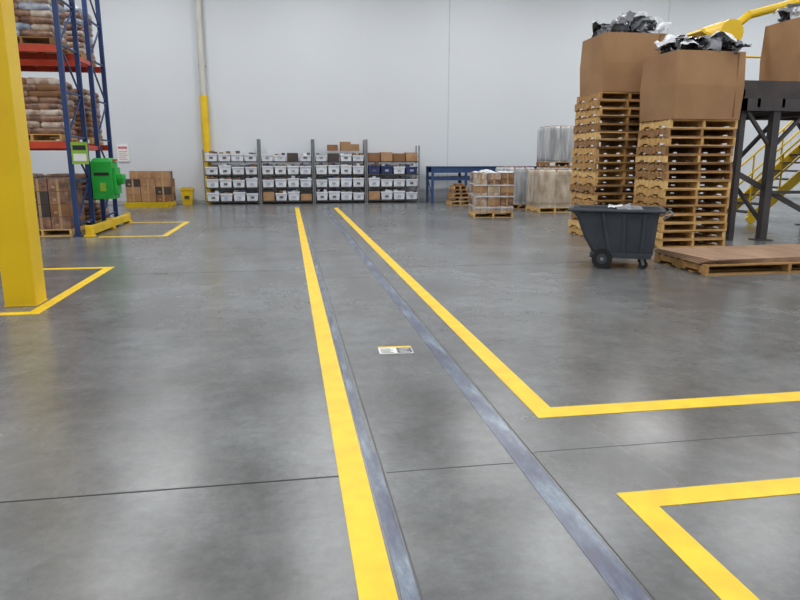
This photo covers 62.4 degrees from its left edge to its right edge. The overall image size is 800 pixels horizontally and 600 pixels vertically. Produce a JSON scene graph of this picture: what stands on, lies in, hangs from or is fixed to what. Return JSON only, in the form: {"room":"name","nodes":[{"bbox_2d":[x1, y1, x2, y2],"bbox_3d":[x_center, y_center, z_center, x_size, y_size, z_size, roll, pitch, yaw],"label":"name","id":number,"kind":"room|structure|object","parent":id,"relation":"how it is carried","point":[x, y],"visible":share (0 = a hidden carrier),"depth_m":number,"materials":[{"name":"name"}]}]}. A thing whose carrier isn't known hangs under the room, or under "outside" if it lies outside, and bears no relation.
{"room":"warehouse","nodes":[
{"label":"warehouse","id":0,"kind":"room"},
{"bbox_2d":[0,197,799,599],"bbox_3d":[4.489,-0.412,9.647,40.400,0.203,31.700,-2,12,-9],"label":"floor","id":1,"kind":"structure","parent":0,"point":[143,379],"depth_m":4.02,"materials":[{"name":"concrete"}]},
{"bbox_2d":[0,0,47,306],"bbox_3d":[-3.994,-4.364,6.123,0.330,8.998,0.330,-2,12,-9],"label":"column","id":2,"kind":"structure","parent":1,"relation":"on","point":[21,263],"depth_m":6.72,"materials":[{"name":"paint"}]},
{"bbox_2d":[33,173,43,177],"bbox_3d":[-8.868,-2.313,15.252,1.161,1.197,1.058,-2,12,-9],"label":"load","id":3,"kind":"object","parent":1,"relation":"on","point":[35,175],"visible":0.02,"depth_m":15.23,"materials":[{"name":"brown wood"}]},
{"bbox_2d":[33,177,85,236],"bbox_3d":[-7.213,-1.922,13.542,1.100,1.140,1.000,-2,12,-9],"label":"load","id":4,"kind":"object","parent":1,"relation":"on","point":[53,198],"visible":0.58,"depth_m":13.13,"materials":[{"name":"cardboard"},{"name":"wood"}]},
{"bbox_2d":[18,0,118,236],"bbox_3d":[-8.098,-4.998,13.774,2.980,7.062,3.240,-2,12,-9],"label":"rack","id":5,"kind":"object","parent":1,"relation":"on","point":[61,62],"visible":0.74,"depth_m":13.80,"materials":[{"name":"metal"}]},
{"bbox_2d":[13,0,68,52],"bbox_3d":[-7.212,-5.466,12.789,1.154,1.122,1.059,-2,12,-9],"label":"load","id":6,"kind":"object","parent":5,"relation":"on","point":[34,23],"visible":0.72,"depth_m":12.41,"materials":[{"name":"beige fabric"}]},
{"bbox_2d":[22,77,77,141],"bbox_3d":[-7.213,-3.761,13.151,1.152,1.197,1.064,-2,12,-9],"label":"load","id":7,"kind":"object","parent":5,"relation":"on","point":[42,96],"visible":0.65,"depth_m":12.73,"materials":[{"name":"brown fabric"}]},
{"bbox_2d":[29,6,96,66],"bbox_3d":[-7.546,-5.874,14.715,1.153,1.122,1.060,-2,12,-9],"label":"load","id":8,"kind":"object","parent":5,"relation":"on","point":[79,16],"visible":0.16,"depth_m":14.35,"materials":[{"name":"brown fabric"}]},
{"bbox_2d":[51,88,103,144],"bbox_3d":[-7.543,-4.171,15.082,1.158,1.197,1.073,-2,12,-9],"label":"load","id":9,"kind":"object","parent":5,"relation":"on","point":[87,101],"visible":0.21,"depth_m":14.74,"materials":[{"name":"brown fabric"}]},
{"bbox_2d":[70,142,88,163],"bbox_3d":[-6.247,-2.868,12.893,0.300,0.420,0.084,-2,12,-9],"label":"placard","id":10,"kind":"object","parent":5,"relation":"attached to","point":[79,150],"visible":1,"depth_m":12.85,"materials":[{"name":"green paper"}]},
{"bbox_2d":[90,158,125,198],"bbox_3d":[-6.320,-2.647,14.360,0.621,0.860,0.580,-2,12,-9],"label":"wall box","id":11,"kind":"object","parent":5,"relation":"attached to","point":[106,177],"visible":1,"depth_m":14.12,"materials":[{"name":"plastic"}]},
{"bbox_2d":[44,173,109,224],"bbox_3d":[-7.543,-2.358,15.462,1.152,1.197,1.057,-2,12,-9],"label":"load","id":12,"kind":"object","parent":1,"relation":"on","point":[97,207],"visible":0.21,"depth_m":15.09,"materials":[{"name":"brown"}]},
{"bbox_2d":[84,213,131,236],"bbox_3d":[-6.455,-1.705,14.713,0.200,0.230,3.380,-2,12,-9],"label":"guard rail","id":13,"kind":"object","parent":1,"relation":"on","point":[109,223],"visible":1,"depth_m":14.24,"materials":[{"name":"yellow metal"}]},
{"bbox_2d":[123,201,170,207],"bbox_3d":[-8.171,-3.089,21.370,1.420,0.175,0.300,-2,12,-9],"label":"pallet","id":14,"kind":"object","parent":1,"relation":"on","point":[127,204],"visible":1,"depth_m":21.24,"materials":[{"name":"plastic"}]},
{"bbox_2d":[125,171,176,206],"bbox_3d":[-8.295,-3.715,21.994,1.400,1.140,1.000,-2,12,-9],"label":"load","id":15,"kind":"object","parent":1,"relation":"on","point":[142,186],"visible":0.9,"depth_m":21.56,"materials":[{"name":"brown cardboard"}]},
{"bbox_2d":[0,476,338,502],"bbox_3d":[-4.831,1.011,2.457,9.195,0.002,0.009,-2,12,-9],"label":"joint","id":16,"kind":"object","parent":1,"relation":"on","point":[326,476],"visible":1,"depth_m":3.07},
{"bbox_2d":[180,188,194,204],"bbox_3d":[-7.321,-3.582,22.759,0.440,0.563,0.440,-2,12,-9],"label":"bin","id":17,"kind":"object","parent":1,"relation":"on","point":[187,194],"visible":0.98,"depth_m":22.59,"materials":[{"name":"plastic"}]},
{"bbox_2d":[202,139,260,204],"bbox_3d":[-5.785,-4.420,22.766,1.860,2.200,0.600,-2,12,-9],"label":"shelf unit","id":18,"kind":"object","parent":1,"relation":"on","point":[213,182],"visible":0.94,"depth_m":22.57,"materials":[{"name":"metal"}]},
{"bbox_2d":[258,139,313,203],"bbox_3d":[-3.955,-4.484,23.066,1.830,2.200,0.600,-2,12,-9],"label":"shelf unit","id":19,"kind":"object","parent":1,"relation":"on","point":[267,169],"visible":1,"depth_m":22.87,"materials":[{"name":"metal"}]},
{"bbox_2d":[313,139,365,203],"bbox_3d":[-2.140,-4.547,23.363,1.830,2.200,0.600,-2,12,-9],"label":"shelf unit","id":20,"kind":"object","parent":1,"relation":"on","point":[357,168],"visible":0.98,"depth_m":23.15,"materials":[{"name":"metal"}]},
{"bbox_2d":[308,238,419,599],"bbox_3d":[-0.456,0.430,5.196,0.060,0.002,16.000,-2,12,-9],"label":"tape","id":21,"kind":"object","parent":1,"relation":"on","point":[404,575],"visible":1,"depth_m":3.01,"materials":[{"name":"silver metal"}]},
{"bbox_2d":[364,139,419,202],"bbox_3d":[-0.286,-4.611,23.667,1.910,2.200,0.600,-2,12,-9],"label":"shelf unit","id":22,"kind":"object","parent":1,"relation":"on","point":[373,169],"visible":0.92,"depth_m":23.48,"materials":[{"name":"metal"}]},
{"bbox_2d":[378,346,413,353],"bbox_3d":[-0.037,0.402,5.324,0.270,0.004,0.200,-1,12,-6],"label":"sticker","id":23,"kind":"object","parent":1,"relation":"on","point":[389,349],"visible":1,"depth_m":5.33,"materials":[{"name":"white paper"}]},
{"bbox_2d":[41,209,798,472],"bbox_3d":[-1.659,-0.789,10.943,20.366,0.002,23.905,-8,14,-32],"label":"joint","id":24,"kind":"object","parent":1,"relation":"on","point":[141,209],"visible":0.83,"depth_m":3.60,"materials":[{"name":"grey concrete"}]},
{"bbox_2d":[446,183,468,204],"bbox_3d":[1.995,-3.625,22.583,0.702,0.720,0.628,-2,12,-9],"label":"wooden pallets","id":25,"kind":"object","parent":1,"relation":"on","point":[458,187],"visible":0.97,"depth_m":22.42,"materials":[{"name":"brown wood"}]},
{"bbox_2d":[303,208,655,599],"bbox_3d":[-0.684,-0.403,9.126,0.804,0.002,26.000,-2,12,-9],"label":"joint","id":26,"kind":"object","parent":1,"relation":"on","point":[327,208],"visible":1,"depth_m":3.23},
{"bbox_2d":[426,166,537,203],"bbox_3d":[2.940,-4.184,23.870,3.900,1.280,1.000,-2,12,-9],"label":"bench","id":27,"kind":"object","parent":1,"relation":"on","point":[433,169],"visible":0.45,"depth_m":23.20,"materials":[{"name":"blue metal"}]},
{"bbox_2d":[324,208,649,599],"bbox_3d":[-0.393,-0.456,9.372,0.105,0.002,24.400,-2,12,-9],"label":"floor strip","id":28,"kind":"object","parent":1,"relation":"on","point":[614,574],"visible":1,"depth_m":3.23,"materials":[{"name":"silver metal"}]},
{"bbox_2d":[469,169,513,217],"bbox_3d":[2.483,-2.902,17.892,1.104,1.253,1.115,0,12,-1],"label":"load","id":29,"kind":"object","parent":1,"relation":"on","point":[491,192],"visible":1,"depth_m":17.39,"materials":[{"name":"brown cardboard"}]},
{"bbox_2d":[495,167,533,208],"bbox_3d":[3.632,-3.586,21.005,1.005,1.299,1.007,-2,12,-9],"label":"load","id":30,"kind":"object","parent":1,"relation":"on","point":[520,173],"visible":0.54,"depth_m":20.52,"materials":[{"name":"grey plastic"}]},
{"bbox_2d":[526,169,571,212],"bbox_3d":[4.432,-3.274,19.654,1.007,1.249,1.108,-2,12,-9],"label":"load","id":31,"kind":"object","parent":1,"relation":"on","point":[548,191],"visible":0.98,"depth_m":19.16,"materials":[{"name":"beige plastic"}]},
{"bbox_2d":[568,92,648,236],"bbox_3d":[4.233,-2.672,13.214,1.259,2.744,1.153,-2,12,-9],"label":"wooden pallets","id":32,"kind":"object","parent":1,"relation":"on","point":[614,105],"visible":0.66,"depth_m":12.95,"materials":[{"name":"brown wood"}]},
{"bbox_2d":[580,32,666,95],"bbox_3d":[4.303,-4.533,12.814,1.284,1.050,1.124,-2,12,-8],"label":"box","id":33,"kind":"object","parent":32,"relation":"on","point":[610,61],"visible":0.7,"depth_m":12.29,"materials":[{"name":"brown cardboard"}]},
{"bbox_2d":[591,11,670,37],"bbox_3d":[4.410,-5.102,12.766,1.364,0.766,1.384,-2,12,-9],"label":"bags","id":34,"kind":"object","parent":33,"relation":"in","point":[638,22],"visible":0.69,"depth_m":12.29},
{"bbox_2d":[568,204,673,268],"bbox_3d":[3.144,-0.937,9.507,1.405,0.887,0.799,4,13,17],"label":"cart","id":35,"kind":"object","parent":1,"relation":"on","point":[628,231],"visible":1,"depth_m":9.21,"materials":[{"name":"plastic"}]},
{"bbox_2d":[632,119,737,247],"bbox_3d":[5.036,-2.083,11.831,1.298,2.166,1.072,-2,12,-9],"label":"wooden pallets","id":36,"kind":"object","parent":1,"relation":"on","point":[677,231],"visible":0.91,"depth_m":11.55,"materials":[{"name":"brown wood"}]},
{"bbox_2d":[639,50,745,121],"bbox_3d":[5.057,-3.679,11.487,1.334,1.090,1.124,-2,12,-10],"label":"box","id":37,"kind":"object","parent":36,"relation":"on","point":[677,84],"visible":0.92,"depth_m":10.99,"materials":[{"name":"brown cardboard"}]},
{"bbox_2d":[654,31,751,53],"bbox_3d":[5.078,-4.207,11.376,1.431,0.694,1.433,-2,12,-9],"label":"bags","id":38,"kind":"object","parent":37,"relation":"in","point":[719,41],"visible":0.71,"depth_m":10.97},
{"bbox_2d":[653,244,799,275],"bbox_3d":[5.151,-0.603,9.573,2.566,0.207,1.368,-2,12,-9],"label":"pallet","id":39,"kind":"object","parent":1,"relation":"on","point":[783,257],"visible":0.99,"depth_m":9.20,"materials":[{"name":"brown wood"}]},
{"bbox_2d":[688,56,799,240],"bbox_3d":[9.797,-3.344,13.976,7.772,3.742,2.800,-2,12,-9],"label":"mezzanine","id":40,"kind":"object","parent":1,"relation":"on","point":[772,101],"visible":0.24,"depth_m":12.26,"materials":[{"name":"grey metal"}]},
{"bbox_2d":[687,0,799,39],"bbox_3d":[7.516,-5.187,13.246,3.580,2.407,0.800,-2,12,-9],"label":"lift","id":41,"kind":"object","parent":40,"relation":"on","point":[734,27],"visible":0.44,"depth_m":12.95,"materials":[{"name":"metal"}]},
{"bbox_3d":[7.839,-3.954,12.889,1.200,0.143,1.100,-2,12,-9],"label":"wooden pallet","id":42,"kind":"object","parent":40,"relation":"on","visible":0},
{"bbox_2d":[759,17,799,80],"bbox_3d":[7.839,-4.663,12.739,1.214,1.300,1.114,-2,12,-9],"label":"box","id":43,"kind":"object","parent":42,"relation":"on","point":[780,54],"visible":0.73,"depth_m":12.55,"materials":[{"name":"brown cardboard"}]},
{"bbox_2d":[773,3,799,21],"bbox_3d":[7.834,-5.289,12.555,1.411,0.694,1.238,-2,12,-9],"label":"bags","id":44,"kind":"object","parent":43,"relation":"in","point":[792,11],"visible":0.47,"depth_m":12.46},
{"bbox_2d":[727,121,799,223],"bbox_3d":[10.559,-3.727,16.228,4.672,3.623,1.450,-2,12,-9],"label":"staircase","id":45,"kind":"structure","parent":1,"relation":"on","point":[786,161],"depth_m":16.33,"materials":[{"name":"metal"}]},
{"bbox_2d":[21,0,799,200],"bbox_3d":[1.887,-8.133,23.886,40.000,9.000,0.204,-2,12,-9],"label":"wall","id":46,"kind":"structure","parent":0,"point":[463,82],"depth_m":23.30,"materials":[{"name":"white paint"}]},
{"bbox_2d":[116,145,129,160],"bbox_3d":[-9.435,-5.005,22.487,0.380,0.560,0.044,-2,12,-9],"label":"notice","id":47,"kind":"object","parent":46,"relation":"attached to","point":[122,150],"visible":1,"depth_m":22.47,"materials":[{"name":"white paper"}]},
{"bbox_2d":[195,0,213,203],"bbox_3d":[-6.674,-7.782,22.253,0.260,8.990,0.270,-2,12,-9],"label":"conduit","id":48,"kind":"object","parent":46,"relation":"attached to","point":[203,95],"visible":0.91,"depth_m":22.32,"materials":[{"name":"yellow plastic"}]},
{"bbox_2d":[108,194,799,204],"bbox_3d":[1.906,-3.767,24.698,40.000,0.120,0.030,-2,12,-9],"label":"baseboard","id":49,"kind":"structure","parent":46,"relation":"attached to","point":[788,195],"depth_m":24.00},
{"bbox_2d":[536,126,591,189],"bbox_3d":[5.325,-4.369,21.648,1.406,2.564,1.108,-2,12,-9],"label":"load","id":50,"kind":"object","parent":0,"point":[555,144],"visible":0.44,"depth_m":21.00,"materials":[{"name":"grey plastic"}]}
]}

